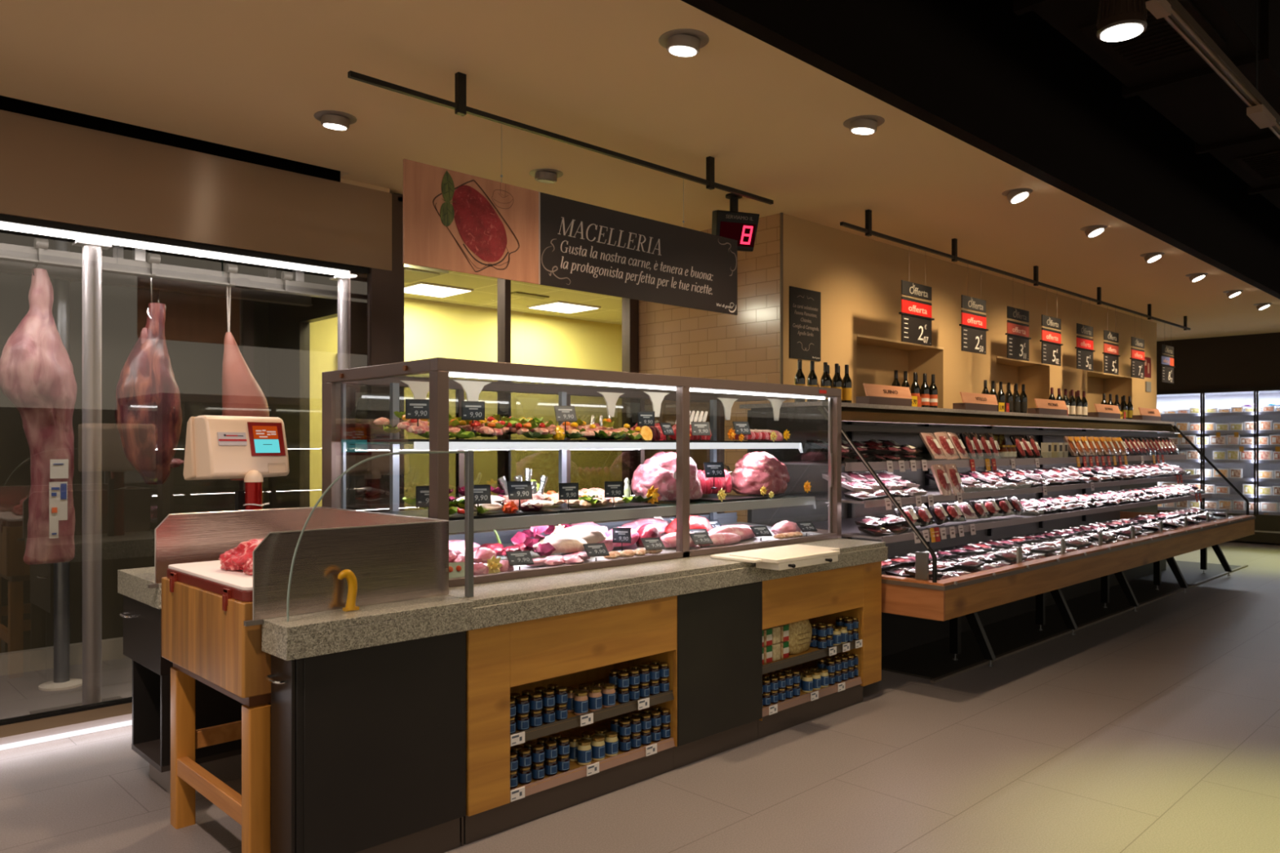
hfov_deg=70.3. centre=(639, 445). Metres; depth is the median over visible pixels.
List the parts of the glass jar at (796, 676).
lid, glass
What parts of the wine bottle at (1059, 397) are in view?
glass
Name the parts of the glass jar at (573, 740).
glass, lid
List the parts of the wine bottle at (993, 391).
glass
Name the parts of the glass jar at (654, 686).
lid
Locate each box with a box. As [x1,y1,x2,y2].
[856,383,912,406]
[952,391,998,411]
[1027,398,1066,415]
[1040,442,1051,457]
[1051,442,1057,457]
[1057,442,1062,457]
[1062,442,1067,457]
[1087,403,1120,418]
[1132,407,1160,421]
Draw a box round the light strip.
[0,720,132,750]
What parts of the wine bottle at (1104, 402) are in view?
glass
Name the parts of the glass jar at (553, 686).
lid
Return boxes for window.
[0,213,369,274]
[394,192,638,373]
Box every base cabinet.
[119,595,271,793]
[265,631,466,852]
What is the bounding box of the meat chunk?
[218,537,264,574]
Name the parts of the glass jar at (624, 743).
lid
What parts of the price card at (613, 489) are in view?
frame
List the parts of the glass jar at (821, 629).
lid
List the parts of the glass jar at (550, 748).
lid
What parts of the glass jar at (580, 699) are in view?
lid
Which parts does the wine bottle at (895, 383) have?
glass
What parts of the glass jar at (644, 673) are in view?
lid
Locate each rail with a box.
[0,243,337,299]
[0,244,312,306]
[347,71,773,204]
[840,209,1190,330]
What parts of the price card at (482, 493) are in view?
frame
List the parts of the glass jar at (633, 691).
lid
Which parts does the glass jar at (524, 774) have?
lid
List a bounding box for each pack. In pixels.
[805,440,827,451]
[822,472,848,482]
[823,445,855,456]
[824,454,857,462]
[826,440,857,447]
[841,471,869,481]
[841,480,874,492]
[843,490,877,501]
[845,440,869,447]
[846,445,875,453]
[848,453,875,462]
[854,516,887,528]
[857,471,885,480]
[857,525,895,536]
[859,480,888,489]
[861,439,888,447]
[862,444,893,454]
[867,453,890,462]
[868,488,895,499]
[873,479,904,488]
[875,471,901,480]
[875,515,906,526]
[878,439,902,446]
[878,453,907,461]
[881,445,907,454]
[881,524,909,534]
[881,559,900,571]
[884,568,915,577]
[887,556,915,566]
[888,488,910,497]
[890,478,919,488]
[893,506,923,527]
[897,444,923,455]
[897,487,927,496]
[898,454,923,460]
[899,553,915,560]
[902,568,943,577]
[904,564,932,569]
[912,504,935,527]
[919,432,946,459]
[924,473,935,481]
[924,551,945,562]
[928,502,950,524]
[928,561,953,573]
[930,464,953,495]
[933,431,959,459]
[933,550,958,558]
[937,560,961,569]
[937,572,958,580]
[941,502,966,521]
[943,463,964,495]
[944,547,973,555]
[944,569,970,575]
[946,432,969,458]
[949,555,970,562]
[953,558,985,569]
[955,502,978,519]
[955,543,986,554]
[959,472,975,478]
[960,432,977,459]
[960,475,981,484]
[960,567,986,573]
[961,484,973,492]
[962,483,988,491]
[962,554,995,563]
[964,470,984,482]
[968,432,986,459]
[968,500,990,519]
[969,542,998,551]
[975,433,995,458]
[975,482,999,490]
[976,470,1001,478]
[977,474,1006,483]
[979,540,1009,549]
[979,551,1002,560]
[980,563,1000,569]
[982,498,1004,516]
[984,433,1001,458]
[987,481,1010,489]
[988,560,1012,566]
[990,469,1008,479]
[990,548,1008,552]
[993,539,1019,547]
[993,550,1027,562]
[994,497,1016,516]
[1000,560,1026,564]
[1001,473,1026,482]
[1003,469,1022,475]
[1005,546,1031,555]
[1006,481,1019,488]
[1006,536,1032,545]
[1007,496,1025,515]
[1008,435,1028,458]
[1009,480,1033,488]
[1010,469,1027,478]
[1015,543,1038,555]
[1016,535,1042,542]
[1017,435,1035,457]
[1018,498,1039,509]
[1022,469,1038,474]
[1023,507,1041,515]
[1024,435,1043,457]
[1024,471,1045,480]
[1024,480,1042,487]
[1025,555,1039,561]
[1026,498,1048,509]
[1028,552,1050,558]
[1029,534,1049,540]
[1029,542,1046,546]
[1029,544,1060,553]
[1030,468,1045,475]
[1031,479,1048,486]
[1032,506,1053,513]
[1033,498,1056,506]
[1035,531,1062,539]
[1036,540,1060,549]
[1038,467,1052,471]
[1038,551,1058,555]
[1040,497,1065,505]
[1041,470,1063,479]
[1044,478,1062,485]
[1044,505,1061,513]
[1048,466,1063,473]
[1048,529,1071,537]
[1048,538,1067,546]
[1053,495,1075,504]
[1053,550,1070,554]
[1055,478,1071,485]
[1055,503,1074,512]
[1057,466,1070,471]
[1059,469,1082,478]
[1059,546,1081,551]
[1060,528,1079,535]
[1061,537,1073,540]
[1062,435,1079,456]
[1062,477,1079,484]
[1062,495,1083,502]
[1064,502,1082,510]
[1065,537,1092,547]
[1066,466,1079,471]
[1066,476,1084,483]
[1066,527,1085,534]
[1067,535,1088,542]
[1067,546,1090,549]
[1071,435,1086,455]
[1072,494,1091,502]
[1072,524,1096,533]
[1074,466,1091,473]
[1074,502,1089,510]
[1075,534,1097,542]
[1077,470,1095,477]
[1077,493,1099,501]
[1079,435,1093,455]
[1080,466,1096,474]
[1080,475,1093,483]
[1083,501,1097,507]
[1083,532,1097,536]
[1084,493,1109,501]
[1085,435,1098,455]
[1085,475,1102,482]
[1086,523,1104,532]
[1088,501,1105,507]
[1088,542,1099,547]
[1089,436,1105,455]
[1089,533,1117,542]
[1090,469,1113,476]
[1091,466,1107,471]
[1092,522,1110,531]
[1093,541,1109,545]
[1094,491,1112,499]
[1094,530,1114,536]
[1096,436,1111,454]
[1096,474,1112,482]
[1097,500,1113,506]
[1099,521,1121,528]
[1102,436,1116,455]
[1102,465,1114,469]
[1104,490,1123,499]
[1105,475,1116,481]
[1105,528,1118,536]
[1106,467,1128,475]
[1107,499,1119,505]
[1108,436,1122,454]
[1110,520,1127,527]
[1111,474,1124,480]
[1111,490,1128,497]
[1113,465,1130,468]
[1113,497,1130,504]
[1115,436,1128,454]
[1115,526,1137,531]
[1115,528,1142,537]
[1115,534,1131,540]
[1115,537,1124,542]
[1117,489,1135,497]
[1118,436,1132,455]
[1118,474,1134,479]
[1118,519,1135,526]
[1120,436,1135,455]
[1122,467,1139,474]
[1123,497,1134,503]
[1123,518,1142,524]
[1124,488,1142,497]
[1124,524,1146,532]
[1125,436,1142,455]
[1126,473,1137,479]
[1127,517,1147,523]
[1128,488,1146,495]
[1128,497,1140,502]
[1130,436,1146,455]
[1130,474,1145,478]
[1133,463,1148,467]
[1133,466,1151,473]
[1133,496,1151,501]
[1134,436,1149,455]
[1134,515,1151,523]
[1135,523,1159,527]
[1135,533,1147,537]
[1136,472,1151,478]
[1137,487,1155,494]
[1138,436,1152,455]
[1141,524,1159,531]
[1142,436,1156,455]
[1142,493,1155,500]
[1142,531,1158,535]
[1143,487,1162,493]
[1143,529,1159,533]
[1144,515,1159,521]
[1145,466,1164,471]
[1145,472,1159,478]
[1146,437,1161,454]
[1146,493,1159,499]
[1147,463,1160,468]
[1147,521,1164,527]
[1150,486,1165,493]
[1151,437,1165,454]
[1151,471,1165,477]
[1153,512,1173,518]
[1154,515,1167,519]
[1155,437,1169,454]
[1155,493,1166,499]
[1156,462,1168,466]
[1156,528,1172,532]
[1157,485,1173,492]
[1158,437,1173,454]
[1158,466,1175,471]
[1158,485,1177,490]
[1159,471,1170,477]
[1160,481,1177,485]
[1160,492,1173,498]
[1161,518,1178,524]
[1162,470,1175,476]
[1162,520,1180,528]
[1163,437,1177,454]
[1164,410,1177,413]
[1164,502,1175,507]
[1164,511,1180,517]
[1165,484,1184,491]
[1165,526,1180,529]
[1166,437,1180,454]
[1166,518,1183,524]
[1168,437,1179,444]
[1168,464,1183,471]
[1169,491,1177,497]
[1171,511,1184,515]
[1173,490,1183,497]
[1173,510,1188,515]
[1174,470,1185,475]
[1175,422,1189,431]
[1175,484,1190,490]
[1175,500,1189,508]
[1177,408,1189,413]
[1177,470,1191,475]
[1177,508,1192,515]
[1178,517,1199,524]
[1179,435,1195,444]
[1179,490,1189,496]
[1181,484,1193,490]
[1183,468,1195,475]
[1184,483,1199,489]
[1184,489,1195,495]
[1184,508,1198,514]
[1185,515,1199,520]
[1186,450,1199,459]
[1187,522,1199,525]
[1189,407,1199,413]
[1189,422,1199,431]
[1189,483,1199,489]
[1189,488,1199,494]
[1189,500,1199,508]
[1190,506,1204,513]
[1193,488,1204,493]
[1195,436,1209,444]
[1195,469,1213,477]
[1195,514,1216,520]
[1201,511,1216,516]
[1204,408,1218,413]
[1204,422,1215,431]
[1204,484,1215,493]
[1204,501,1217,509]
[1209,435,1226,444]
[1213,450,1226,459]
[1213,468,1229,477]
[1213,511,1226,517]
[1215,423,1229,431]
[1215,485,1229,493]
[1217,408,1231,413]
[1217,499,1232,510]
[1226,435,1239,444]
[1226,449,1239,459]
[1229,422,1244,430]
[1229,468,1242,478]
[1231,406,1244,412]
[1232,500,1245,511]
[1240,437,1253,444]
[1240,450,1253,459]
[1242,484,1253,494]
[1244,407,1262,412]
[1244,422,1253,430]
[1245,502,1260,511]
[1258,420,1272,430]
[1258,436,1269,444]
[1258,450,1272,460]
[1258,470,1274,478]
[1258,486,1272,495]
[1260,502,1278,512]
[1262,405,1275,411]
[1269,435,1279,444]
[1272,422,1279,430]
[1272,451,1279,460]
[1272,485,1279,495]
[1274,470,1279,479]
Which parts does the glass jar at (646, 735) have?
lid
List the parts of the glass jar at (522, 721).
lid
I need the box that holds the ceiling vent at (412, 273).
[404,263,448,283]
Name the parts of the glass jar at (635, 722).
lid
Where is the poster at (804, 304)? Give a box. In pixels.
[789,285,820,361]
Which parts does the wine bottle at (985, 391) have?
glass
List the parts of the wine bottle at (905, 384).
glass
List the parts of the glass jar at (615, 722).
glass, lid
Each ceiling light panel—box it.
[404,281,473,297]
[526,300,600,313]
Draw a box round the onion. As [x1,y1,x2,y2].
[623,477,631,497]
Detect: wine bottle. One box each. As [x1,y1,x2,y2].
[794,359,804,402]
[807,360,817,401]
[820,362,831,401]
[827,364,831,387]
[831,363,841,397]
[841,364,851,403]
[891,369,900,386]
[901,371,910,389]
[910,372,919,396]
[920,373,929,407]
[928,373,937,408]
[981,380,989,394]
[989,381,996,398]
[996,382,1004,412]
[1004,382,1013,412]
[1012,383,1020,413]
[1019,384,1026,413]
[1048,387,1055,399]
[1055,388,1062,400]
[1062,389,1069,415]
[1069,389,1075,416]
[1075,390,1082,416]
[1081,391,1087,417]
[1100,393,1107,404]
[1107,394,1113,404]
[1113,395,1119,410]
[1120,395,1127,418]
[1127,395,1133,419]
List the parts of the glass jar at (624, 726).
lid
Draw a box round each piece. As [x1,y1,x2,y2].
[373,417,389,424]
[396,422,412,429]
[401,421,411,428]
[402,415,410,420]
[407,425,422,434]
[409,418,417,422]
[412,422,424,426]
[414,426,426,434]
[422,426,429,434]
[448,426,461,434]
[457,420,466,426]
[457,508,464,514]
[461,424,471,429]
[465,426,478,432]
[471,422,478,426]
[475,424,484,429]
[477,426,493,434]
[479,542,503,548]
[486,545,504,555]
[487,422,495,426]
[488,417,496,422]
[491,428,502,435]
[499,426,507,434]
[502,426,509,433]
[502,545,521,555]
[505,422,511,427]
[509,426,519,432]
[511,542,531,551]
[515,422,522,427]
[516,427,528,434]
[523,422,531,427]
[533,426,540,432]
[536,427,548,434]
[538,422,546,427]
[543,494,551,500]
[546,495,556,501]
[549,430,564,435]
[551,497,564,505]
[562,422,570,425]
[564,429,580,434]
[565,499,580,505]
[570,422,577,426]
[578,490,583,497]
[578,499,591,507]
[580,431,591,437]
[583,488,593,493]
[585,430,595,437]
[586,427,599,431]
[588,487,598,491]
[589,424,595,428]
[594,499,608,505]
[603,552,619,559]
[604,430,615,436]
[604,497,613,502]
[608,497,625,503]
[609,551,621,557]
[618,551,634,557]
[623,423,630,427]
[623,549,635,555]
[631,431,641,436]
[634,549,645,555]
[635,426,640,431]
[635,547,649,554]
[648,549,662,554]
[773,533,785,538]
[781,533,790,538]
[786,532,796,537]
[795,531,803,537]
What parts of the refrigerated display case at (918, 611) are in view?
canopy panel, panel, leg, leg, support panel, leg, leg, bumper rail, guard pane, leg, leg, leg, leg, leg, leg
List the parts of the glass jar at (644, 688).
lid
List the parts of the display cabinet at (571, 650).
kick plate, price rail, price rail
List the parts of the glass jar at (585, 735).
lid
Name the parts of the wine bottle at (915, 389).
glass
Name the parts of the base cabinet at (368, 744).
handle, door, kick plate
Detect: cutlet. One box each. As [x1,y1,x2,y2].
[586,415,600,439]
[599,415,609,439]
[648,426,656,439]
[652,426,660,439]
[668,423,675,439]
[689,410,693,439]
[689,410,697,439]
[693,410,702,439]
[697,411,706,439]
[702,411,711,439]
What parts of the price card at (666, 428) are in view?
frame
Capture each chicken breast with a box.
[453,495,506,503]
[473,500,502,511]
[520,499,554,507]
[531,535,587,553]
[550,525,606,543]
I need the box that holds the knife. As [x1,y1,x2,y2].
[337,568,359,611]
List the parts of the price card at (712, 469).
frame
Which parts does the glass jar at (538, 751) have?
lid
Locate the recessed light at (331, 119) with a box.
[313,110,356,130]
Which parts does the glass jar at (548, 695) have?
lid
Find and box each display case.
[321,357,841,586]
[739,400,1255,666]
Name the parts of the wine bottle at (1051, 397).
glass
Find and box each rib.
[697,470,706,493]
[702,470,712,493]
[711,477,719,493]
[718,477,725,490]
[724,469,732,493]
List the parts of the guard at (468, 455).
post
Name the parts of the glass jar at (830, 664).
lid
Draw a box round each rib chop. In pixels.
[732,434,744,439]
[744,434,748,439]
[747,430,751,439]
[750,429,755,439]
[752,429,759,439]
[755,429,762,439]
[758,429,765,439]
[762,429,768,439]
[764,429,771,439]
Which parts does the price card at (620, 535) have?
frame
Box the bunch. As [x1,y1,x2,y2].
[501,501,518,513]
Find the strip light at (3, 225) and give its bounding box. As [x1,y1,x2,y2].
[0,222,349,276]
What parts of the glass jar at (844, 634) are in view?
lid, glass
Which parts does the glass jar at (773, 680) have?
lid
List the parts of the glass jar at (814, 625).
lid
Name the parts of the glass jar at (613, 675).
glass, lid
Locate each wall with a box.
[0,109,391,653]
[310,297,622,506]
[638,213,780,522]
[782,213,1156,415]
[1156,332,1279,391]
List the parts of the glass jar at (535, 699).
lid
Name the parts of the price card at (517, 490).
stem, frame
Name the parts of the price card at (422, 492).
frame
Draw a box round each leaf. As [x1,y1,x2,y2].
[382,424,400,433]
[385,424,401,430]
[393,411,405,418]
[402,497,415,505]
[421,431,429,438]
[448,418,459,426]
[448,430,462,437]
[448,496,458,501]
[448,500,464,508]
[448,506,457,515]
[454,431,475,439]
[455,502,475,509]
[457,417,470,425]
[458,488,464,495]
[473,431,480,436]
[475,505,488,513]
[479,433,493,437]
[484,422,508,428]
[491,486,504,493]
[492,414,506,421]
[501,417,522,422]
[504,420,520,426]
[510,416,531,423]
[511,531,531,545]
[514,422,537,429]
[518,502,538,511]
[520,431,541,438]
[521,525,548,537]
[523,537,543,552]
[528,417,542,422]
[530,417,542,423]
[533,505,542,511]
[533,528,545,539]
[534,542,555,556]
[535,433,553,439]
[537,420,552,427]
[543,524,555,534]
[557,524,571,528]
[566,431,584,439]
[574,418,584,425]
[578,497,598,505]
[581,495,602,503]
[584,496,593,502]
[591,430,601,437]
[597,431,617,438]
[598,430,609,436]
[602,420,613,427]
[609,432,626,439]
[613,431,627,435]
[622,429,635,434]
[622,496,632,502]
[626,433,642,439]
[632,495,652,502]
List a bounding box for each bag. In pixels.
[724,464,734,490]
[786,619,813,654]
[992,434,999,444]
[998,434,1005,444]
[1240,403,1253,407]
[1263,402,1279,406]
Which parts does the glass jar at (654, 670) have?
lid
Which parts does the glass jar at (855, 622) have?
glass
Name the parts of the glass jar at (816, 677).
lid, glass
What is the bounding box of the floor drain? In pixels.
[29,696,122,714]
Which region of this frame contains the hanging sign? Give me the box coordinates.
[403,123,737,315]
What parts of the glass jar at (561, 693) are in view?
lid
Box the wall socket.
[1145,381,1151,391]
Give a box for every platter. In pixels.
[368,439,579,442]
[373,506,559,519]
[502,502,657,512]
[578,440,652,442]
[651,440,734,442]
[689,493,768,502]
[733,440,793,443]
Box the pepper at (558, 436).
[552,425,564,439]
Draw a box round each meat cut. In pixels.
[630,422,666,440]
[758,430,783,440]
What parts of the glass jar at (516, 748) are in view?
glass, lid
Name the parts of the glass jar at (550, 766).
lid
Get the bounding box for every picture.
[440,170,454,226]
[452,185,506,262]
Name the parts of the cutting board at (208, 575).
frame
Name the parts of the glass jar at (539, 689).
lid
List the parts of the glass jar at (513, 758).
lid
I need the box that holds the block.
[161,577,271,852]
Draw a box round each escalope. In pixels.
[527,557,548,565]
[543,557,564,565]
[546,555,563,559]
[562,555,584,564]
[563,553,581,559]
[572,551,591,559]
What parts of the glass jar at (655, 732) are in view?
lid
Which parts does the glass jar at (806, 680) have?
lid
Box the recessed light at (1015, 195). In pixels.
[1001,188,1032,204]
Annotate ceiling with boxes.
[0,0,1279,341]
[0,229,310,279]
[404,271,622,324]
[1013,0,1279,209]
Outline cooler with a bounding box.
[1156,386,1279,543]
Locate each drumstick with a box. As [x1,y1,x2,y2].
[497,475,514,506]
[514,475,527,506]
[524,468,532,480]
[527,480,541,501]
[537,475,547,500]
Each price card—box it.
[405,399,429,426]
[415,485,429,518]
[461,400,484,432]
[473,484,491,515]
[506,480,532,512]
[506,550,533,569]
[554,405,577,433]
[558,482,578,509]
[582,542,609,560]
[604,480,622,506]
[612,527,631,551]
[637,411,654,426]
[640,537,665,550]
[659,422,674,440]
[689,528,708,533]
[689,532,713,548]
[690,422,711,440]
[703,462,724,488]
[707,520,721,528]
[732,421,751,434]
[750,525,772,540]
[795,521,817,536]
[884,497,891,510]
[886,460,893,471]
[894,497,902,509]
[898,460,905,471]
[910,460,916,471]
[911,395,917,406]
[913,531,920,543]
[915,495,922,506]
[917,396,921,407]
[921,459,928,471]
[922,529,929,542]
[927,494,933,506]
[929,528,935,542]
[933,527,940,542]
[940,527,946,539]
[949,526,955,537]
[956,492,962,503]
[958,524,964,537]
[969,458,975,471]
[969,523,976,534]
[985,458,991,471]
[991,458,996,470]
[998,402,1004,412]
[1005,403,1008,412]
[1010,458,1015,468]
[1035,458,1039,467]
[1042,485,1047,495]
[1075,456,1080,466]
[1082,456,1087,466]
[1088,456,1093,466]
[1090,482,1094,490]
[1095,456,1099,466]
[1101,456,1105,466]
[1106,456,1111,465]
[1112,455,1116,465]
[1118,455,1122,465]
[1124,455,1127,464]
[1156,454,1159,463]
[1216,432,1220,437]
[1234,431,1238,437]
[1239,446,1244,451]
[1275,446,1279,451]
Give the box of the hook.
[157,288,166,309]
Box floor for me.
[0,540,1279,852]
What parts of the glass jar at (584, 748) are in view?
lid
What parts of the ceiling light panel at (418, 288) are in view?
frame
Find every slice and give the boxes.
[546,490,555,494]
[639,426,653,441]
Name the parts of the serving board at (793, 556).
knob, knob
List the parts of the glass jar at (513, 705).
lid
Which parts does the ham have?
cord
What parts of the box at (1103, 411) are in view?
panel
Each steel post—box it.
[38,240,82,690]
[71,240,111,705]
[239,299,253,490]
[328,275,348,370]
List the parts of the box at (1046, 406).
panel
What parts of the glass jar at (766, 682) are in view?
lid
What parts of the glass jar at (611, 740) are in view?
lid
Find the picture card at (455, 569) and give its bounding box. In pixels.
[448,561,464,577]
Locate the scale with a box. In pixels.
[183,415,288,511]
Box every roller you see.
[34,237,48,262]
[146,253,160,275]
[225,263,238,284]
[280,271,293,291]
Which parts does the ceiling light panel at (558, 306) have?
frame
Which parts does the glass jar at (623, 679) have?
lid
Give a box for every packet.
[762,628,772,646]
[762,645,772,663]
[768,626,780,644]
[769,643,780,661]
[778,624,788,642]
[779,641,788,659]
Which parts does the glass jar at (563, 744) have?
lid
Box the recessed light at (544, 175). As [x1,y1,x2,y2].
[528,168,563,183]
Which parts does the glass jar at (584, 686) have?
lid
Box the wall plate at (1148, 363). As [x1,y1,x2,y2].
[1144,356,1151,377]
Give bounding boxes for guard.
[147,506,448,626]
[286,450,473,622]
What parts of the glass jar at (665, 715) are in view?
lid, glass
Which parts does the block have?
leg, leg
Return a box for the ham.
[222,285,269,480]
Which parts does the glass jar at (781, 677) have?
lid, glass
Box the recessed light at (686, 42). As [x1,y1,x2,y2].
[658,28,709,57]
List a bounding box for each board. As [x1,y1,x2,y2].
[166,560,252,611]
[710,544,839,570]
[898,280,934,346]
[959,294,988,354]
[1004,306,1031,360]
[1040,314,1062,365]
[1075,323,1094,371]
[1102,307,1119,374]
[1129,315,1146,378]
[1160,344,1175,383]
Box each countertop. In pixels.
[117,566,161,608]
[262,537,887,661]
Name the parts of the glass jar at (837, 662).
lid, glass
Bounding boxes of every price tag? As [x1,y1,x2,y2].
[510,731,524,746]
[510,786,524,801]
[580,712,593,726]
[586,761,599,776]
[637,697,649,710]
[645,743,657,756]
[768,703,777,715]
[810,690,818,701]
[829,646,836,656]
[837,681,844,691]
[842,642,849,652]
[855,639,862,648]
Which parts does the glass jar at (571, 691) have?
glass, lid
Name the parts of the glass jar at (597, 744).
lid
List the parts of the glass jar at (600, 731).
lid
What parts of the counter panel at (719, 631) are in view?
kick plate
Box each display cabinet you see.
[459,595,676,844]
[757,561,881,738]
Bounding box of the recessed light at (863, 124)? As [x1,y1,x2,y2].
[843,115,884,134]
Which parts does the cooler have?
door, panel, panel, door, door, trim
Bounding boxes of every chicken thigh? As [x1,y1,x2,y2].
[448,549,456,562]
[449,543,464,558]
[453,553,464,562]
[473,546,496,563]
[473,562,488,575]
[499,560,514,572]
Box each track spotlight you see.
[1096,0,1171,42]
[1246,104,1275,128]
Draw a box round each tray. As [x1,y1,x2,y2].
[859,448,875,453]
[861,441,888,447]
[864,483,888,489]
[875,492,895,499]
[880,517,906,526]
[887,449,907,454]
[893,493,910,497]
[902,457,923,460]
[928,554,944,562]
[942,554,958,558]
[946,550,973,555]
[949,558,960,562]
[960,479,981,484]
[963,487,973,492]
[970,486,988,491]
[998,541,1019,547]
[1008,484,1019,488]
[1008,539,1032,545]
[1017,482,1033,488]
[1022,502,1039,509]
[1025,538,1042,542]
[1029,483,1042,487]
[1029,547,1060,553]
[1032,509,1053,513]
[1036,533,1062,539]
[1038,537,1049,540]
[1047,481,1062,485]
[1050,507,1061,513]
[1057,506,1074,512]
[1067,480,1079,484]
[1068,505,1082,510]
[1071,478,1084,483]
[1077,526,1096,533]
[1079,536,1097,542]
[1080,506,1089,510]
[1082,497,1091,502]
[1084,479,1093,483]
[1087,504,1097,507]
[1091,503,1105,507]
[1100,476,1112,482]
[1101,502,1113,506]
[1102,523,1121,528]
[1119,498,1129,504]
[1120,476,1134,479]
[1124,520,1135,526]
[1133,519,1147,523]
[1137,497,1151,501]
[1174,493,1183,497]
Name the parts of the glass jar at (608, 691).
lid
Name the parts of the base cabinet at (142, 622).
handle, drawer, kick plate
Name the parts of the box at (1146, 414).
panel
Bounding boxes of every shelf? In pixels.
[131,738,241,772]
[355,442,413,444]
[448,493,807,520]
[739,400,1174,424]
[777,475,1186,503]
[779,454,1125,465]
[811,493,1207,539]
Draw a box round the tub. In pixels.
[881,517,1174,621]
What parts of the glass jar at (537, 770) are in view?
lid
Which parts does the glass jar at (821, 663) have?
glass, lid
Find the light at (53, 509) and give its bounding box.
[51,507,57,512]
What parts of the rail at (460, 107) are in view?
stem, stem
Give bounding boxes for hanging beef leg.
[0,262,77,564]
[114,276,184,484]
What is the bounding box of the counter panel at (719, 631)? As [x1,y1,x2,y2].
[673,581,762,769]
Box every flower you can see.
[485,555,502,573]
[553,524,564,535]
[645,485,660,503]
[717,488,726,502]
[727,427,735,440]
[738,433,744,441]
[760,485,766,496]
[768,490,773,498]
[769,431,777,441]
[783,429,790,439]
[804,480,811,493]
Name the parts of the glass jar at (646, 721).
lid, glass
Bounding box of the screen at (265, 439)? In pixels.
[252,426,279,453]
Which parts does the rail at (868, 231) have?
stem, stem, stem, stem, stem, stem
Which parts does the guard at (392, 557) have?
plate, plate, plate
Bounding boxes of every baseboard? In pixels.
[0,636,127,675]
[0,713,132,745]
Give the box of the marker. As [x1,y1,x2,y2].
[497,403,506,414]
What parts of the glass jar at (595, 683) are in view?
lid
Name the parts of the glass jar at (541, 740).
lid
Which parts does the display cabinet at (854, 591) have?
kick plate, price rail, price rail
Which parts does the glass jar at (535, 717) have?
lid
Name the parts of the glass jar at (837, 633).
lid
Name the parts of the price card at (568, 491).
frame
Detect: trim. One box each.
[0,95,340,182]
[0,696,132,725]
[0,702,132,737]
[340,177,389,192]
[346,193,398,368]
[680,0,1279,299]
[780,212,782,384]
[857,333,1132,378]
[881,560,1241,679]
[929,564,1248,683]
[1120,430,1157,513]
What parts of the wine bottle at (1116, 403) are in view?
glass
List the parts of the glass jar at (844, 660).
lid, glass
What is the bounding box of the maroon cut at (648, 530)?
[635,523,661,547]
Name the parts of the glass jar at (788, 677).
lid, glass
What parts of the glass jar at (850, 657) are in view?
lid, glass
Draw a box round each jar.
[510,693,519,703]
[510,698,515,718]
[510,716,515,733]
[510,744,522,764]
[510,751,517,772]
[510,769,517,788]
[515,695,528,715]
[515,712,528,731]
[518,747,531,768]
[518,766,531,784]
[521,689,533,708]
[523,741,535,753]
[529,692,542,711]
[529,709,542,727]
[531,744,544,764]
[531,762,544,780]
[534,686,546,697]
[536,737,548,749]
[542,688,555,707]
[542,706,555,724]
[544,740,557,759]
[544,758,557,776]
[546,684,558,693]
[548,733,560,746]
[555,686,567,705]
[555,702,567,720]
[557,737,569,755]
[557,754,569,772]
[566,687,577,712]
[568,735,580,761]
[573,689,587,715]
[577,738,591,765]
[578,683,591,696]
[581,731,594,745]
[587,686,602,711]
[591,734,604,760]
[592,680,604,693]
[595,727,607,738]
[601,683,615,707]
[604,730,617,756]
[608,669,620,686]
[610,716,621,733]
[614,686,618,701]
[617,671,629,688]
[617,688,629,703]
[618,719,631,737]
[618,735,631,751]
[619,666,630,672]
[621,713,631,719]
[628,669,639,686]
[628,684,639,700]
[630,664,639,669]
[630,715,640,733]
[630,732,640,748]
[631,711,641,717]
[638,666,649,683]
[638,682,649,697]
[640,662,650,667]
[640,713,651,730]
[640,728,651,745]
[641,707,651,714]
[648,664,659,680]
[648,680,659,695]
[649,659,660,665]
[649,710,661,727]
[650,726,661,742]
[651,705,661,711]
[658,662,669,678]
[658,677,669,693]
[659,707,671,724]
[660,723,670,738]
[762,674,768,679]
[762,678,770,693]
[762,693,770,706]
[767,672,776,676]
[768,676,777,691]
[769,689,777,703]
[775,670,783,675]
[776,674,785,688]
[777,688,786,701]
[782,668,791,672]
[783,671,793,686]
[785,685,793,698]
[791,670,799,684]
[791,683,799,696]
[799,671,802,690]
[800,668,810,673]
[801,672,813,693]
[808,666,818,671]
[809,622,817,635]
[809,635,817,648]
[810,670,821,689]
[815,621,824,626]
[817,624,826,637]
[817,636,826,648]
[817,658,826,668]
[817,667,828,687]
[824,622,833,635]
[824,656,832,660]
[825,660,835,673]
[826,635,833,647]
[828,673,835,684]
[831,654,839,658]
[832,626,840,645]
[832,657,841,671]
[834,671,841,683]
[835,617,844,626]
[837,625,848,644]
[837,653,845,656]
[839,656,848,669]
[840,669,848,680]
[844,617,853,631]
[845,654,853,667]
[847,630,853,642]
[847,666,854,679]
[850,617,858,629]
[851,653,857,665]
[852,629,858,640]
[853,665,857,676]
[999,444,1008,458]
[1007,444,1012,458]
[1011,444,1017,458]
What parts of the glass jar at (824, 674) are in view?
lid, glass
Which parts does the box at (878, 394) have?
panel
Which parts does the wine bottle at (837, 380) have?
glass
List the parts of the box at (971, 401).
panel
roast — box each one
[631,451,702,500]
[730,451,790,494]

